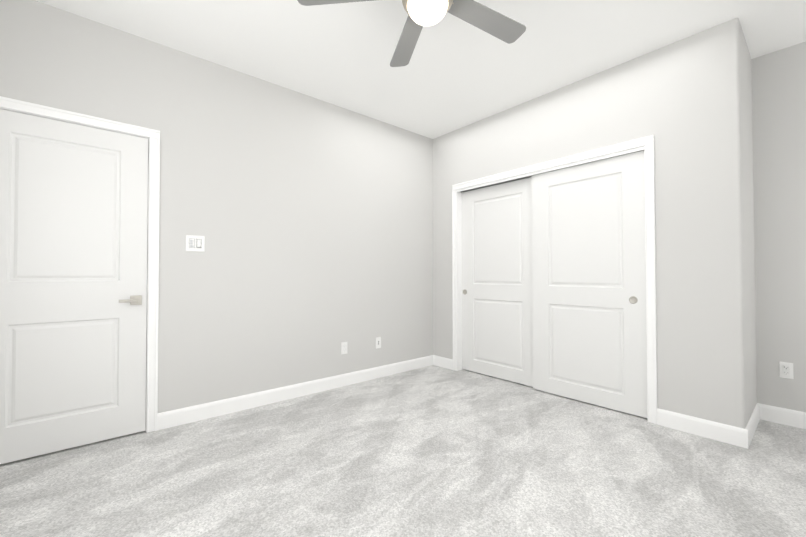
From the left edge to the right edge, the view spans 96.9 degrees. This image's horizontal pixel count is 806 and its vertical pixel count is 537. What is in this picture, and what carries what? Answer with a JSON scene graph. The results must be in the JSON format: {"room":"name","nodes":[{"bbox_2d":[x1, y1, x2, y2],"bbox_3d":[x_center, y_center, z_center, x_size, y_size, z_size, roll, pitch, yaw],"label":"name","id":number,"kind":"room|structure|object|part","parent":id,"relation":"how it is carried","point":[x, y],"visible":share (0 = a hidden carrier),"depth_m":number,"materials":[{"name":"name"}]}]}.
{"room":"empty bedroom","nodes":[
{"label":"empty bedroom","id":0,"kind":"room"},
{"bbox_2d":[0,0,432,412],"bbox_3d":[-0.850,-0.223,3.374,4.732,2.740,0.120,1,-1,-41],"label":"wall","id":1,"kind":"structure","parent":0,"point":[310,218],"depth_m":2.96,"materials":[{"name":"paint"}]},
{"bbox_2d":[0,109,147,463],"bbox_3d":[-2.099,0.102,2.238,0.805,2.030,0.035,1,-1,-41],"label":"entry door","id":2,"kind":"structure","parent":1,"relation":"in","point":[73,228],"depth_m":2.23,"materials":[{"name":"paint"}]},
{"bbox_2d":[119,295,141,304],"bbox_3d":[-1.835,0.216,2.406,0.127,0.064,0.052,1,-1,-41],"label":"door lever","id":3,"kind":"object","parent":2,"relation":"attached to","point":[135,300],"visible":1,"depth_m":2.42,"materials":[{"name":"grey metal"}]},
{"bbox_2d":[0,96,159,432],"bbox_3d":[-2.125,0.076,2.269,0.937,2.111,0.158,1,-1,-41],"label":"door frame","id":4,"kind":"structure","parent":1,"relation":"attached to","point":[153,135],"depth_m":2.49,"materials":[{"name":"paint"}]},
{"bbox_2d":[186,235,204,251],"bbox_3d":[-1.556,-0.188,2.677,0.124,0.120,0.012,1,-1,-41],"label":"switch plate","id":5,"kind":"object","parent":1,"relation":"attached to","point":[195,243],"visible":1,"depth_m":2.68,"materials":[{"name":"white plastic"}]},
{"bbox_2d":[157,355,432,430],"bbox_3d":[-0.676,1.090,3.413,2.770,0.115,0.015,1,-1,-41],"label":"baseboard","id":6,"kind":"structure","parent":1,"relation":"attached to","point":[177,417],"depth_m":3.06,"materials":[{"name":"paint"}]},
{"bbox_2d":[341,342,346,353],"bbox_3d":[-0.575,0.782,3.509,0.070,0.115,0.010,1,-1,-41],"label":"electrical outlet","id":7,"kind":"object","parent":1,"relation":"attached to","point":[343,347],"visible":1,"depth_m":3.50,"materials":[{"name":"white plastic"}]},
{"bbox_2d":[376,337,380,348],"bbox_3d":[-0.261,0.786,3.781,0.070,0.115,0.008,1,-1,-41],"label":"outlet","id":8,"kind":"object","parent":1,"relation":"attached to","point":[378,342],"visible":1,"depth_m":3.78,"materials":[{"name":"white plastic"}]},
{"bbox_2d":[0,365,805,536],"bbox_3d":[-0.132,1.179,2.293,5.032,0.100,5.060,1,-1,-41],"label":"floor","id":9,"kind":"structure","parent":0,"point":[433,451],"depth_m":1.95,"materials":[{"name":"carpet"}]},
{"bbox_2d":[36,0,805,138],"bbox_3d":[-0.136,-1.670,2.337,5.032,0.120,5.060,1,-1,-41],"label":"ceiling","id":10,"kind":"structure","parent":0,"point":[455,73],"depth_m":2.53,"materials":[{"name":"paint"}]},
{"bbox_2d":[297,0,525,66],"bbox_3d":[0.157,-1.420,1.761,1.274,0.398,1.270,1,-1,-41],"label":"fan","id":11,"kind":"object","parent":10,"relation":"hanging from","point":[492,22],"visible":1,"depth_m":1.94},
{"bbox_3d":[0.121,-1.261,1.763,0.198,0.080,0.198,1,-1,-41],"label":"globe","id":12,"kind":"part","parent":11,"relation":"part of","materials":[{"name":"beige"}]},
{"bbox_2d":[433,18,746,428],"bbox_3d":[1.305,-0.226,3.347,0.120,2.740,2.736,1,-1,-41],"label":"wall","id":13,"kind":"structure","parent":0,"point":[680,101],"depth_m":2.52,"materials":[{"name":"paint"}]},
{"bbox_2d":[433,355,452,369],"bbox_3d":[0.477,1.100,4.185,0.015,0.115,0.292,1,-1,-41],"label":"baseboard","id":14,"kind":"structure","parent":13,"relation":"attached to","point":[443,362],"depth_m":4.18,"materials":[{"name":"paint"}]},
{"bbox_2d":[461,150,643,192],"bbox_3d":[1.265,-0.894,3.416,0.089,0.018,1.827,1,-1,-41],"label":"closet track","id":15,"kind":"object","parent":13,"relation":"attached to","point":[526,177],"visible":0.21,"depth_m":3.60,"materials":[{"name":"silver metal"}]},
{"bbox_2d":[461,177,532,386],"bbox_3d":[0.991,0.131,3.754,0.035,2.015,0.930,1,-1,-41],"label":"closet door","id":16,"kind":"structure","parent":15,"relation":"hanging from","point":[497,326],"depth_m":3.72,"materials":[{"name":"paint"}]},
{"bbox_2d":[532,151,646,417],"bbox_3d":[1.542,0.119,3.045,0.035,2.015,0.930,1,-1,-41],"label":"closet door","id":17,"kind":"structure","parent":15,"relation":"hanging from","point":[589,280],"depth_m":2.98,"materials":[{"name":"paint"}]},
{"bbox_2d":[629,296,637,303],"bbox_3d":[1.771,0.242,2.749,0.004,0.059,0.059,1,-1,-41],"label":"door pull","id":18,"kind":"object","parent":17,"relation":"attached to","point":[633,299],"visible":1,"depth_m":2.75,"materials":[{"name":"grey metal"}]},
{"bbox_2d":[452,135,656,424],"bbox_3d":[1.260,0.111,3.394,0.120,2.068,1.867,1,-1,-41],"label":"door frame","id":19,"kind":"structure","parent":13,"relation":"attached to","point":[459,273],"depth_m":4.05,"materials":[{"name":"paint"}]},
{"bbox_2d":[657,408,740,446],"bbox_3d":[1.997,1.071,2.424,0.015,0.115,0.455,1,-1,-41],"label":"baseboard","id":20,"kind":"structure","parent":13,"relation":"attached to","point":[730,434],"depth_m":2.41,"materials":[{"name":"paint"}]},
{"bbox_2d":[741,27,756,422],"bbox_3d":[2.421,-0.239,2.582,0.572,2.740,0.120,1,-1,-41],"label":"wall","id":21,"kind":"structure","parent":0,"point":[749,232],"depth_m":2.52,"materials":[{"name":"paint"}]},
{"bbox_2d":[741,403,764,448],"bbox_3d":[2.408,1.071,2.460,0.685,0.115,0.015,1,-1,-41],"label":"baseboard","id":22,"kind":"structure","parent":21,"relation":"attached to","point":[747,434],"depth_m":2.39,"materials":[{"name":"paint"}]},
{"bbox_2d":[751,41,805,411],"bbox_3d":[2.117,-0.226,3.464,0.120,2.740,3.620,1,-1,-41],"label":"wall","id":23,"kind":"structure","parent":0,"point":[779,123],"depth_m":2.62,"materials":[{"name":"paint"}]},
{"bbox_2d":[765,405,805,428],"bbox_3d":[2.955,1.069,2.371,0.015,0.115,0.864,1,-1,-41],"label":"baseboard","id":24,"kind":"structure","parent":23,"relation":"attached to","point":[784,416],"depth_m":2.58,"materials":[{"name":"paint"}]},
{"bbox_2d":[779,361,793,378],"bbox_3d":[2.776,0.737,2.588,0.010,0.115,0.070,1,-1,-41],"label":"outlet","id":25,"kind":"object","parent":23,"relation":"attached to","point":[785,369],"visible":1,"depth_m":2.59,"materials":[{"name":"white plastic"}]}
]}

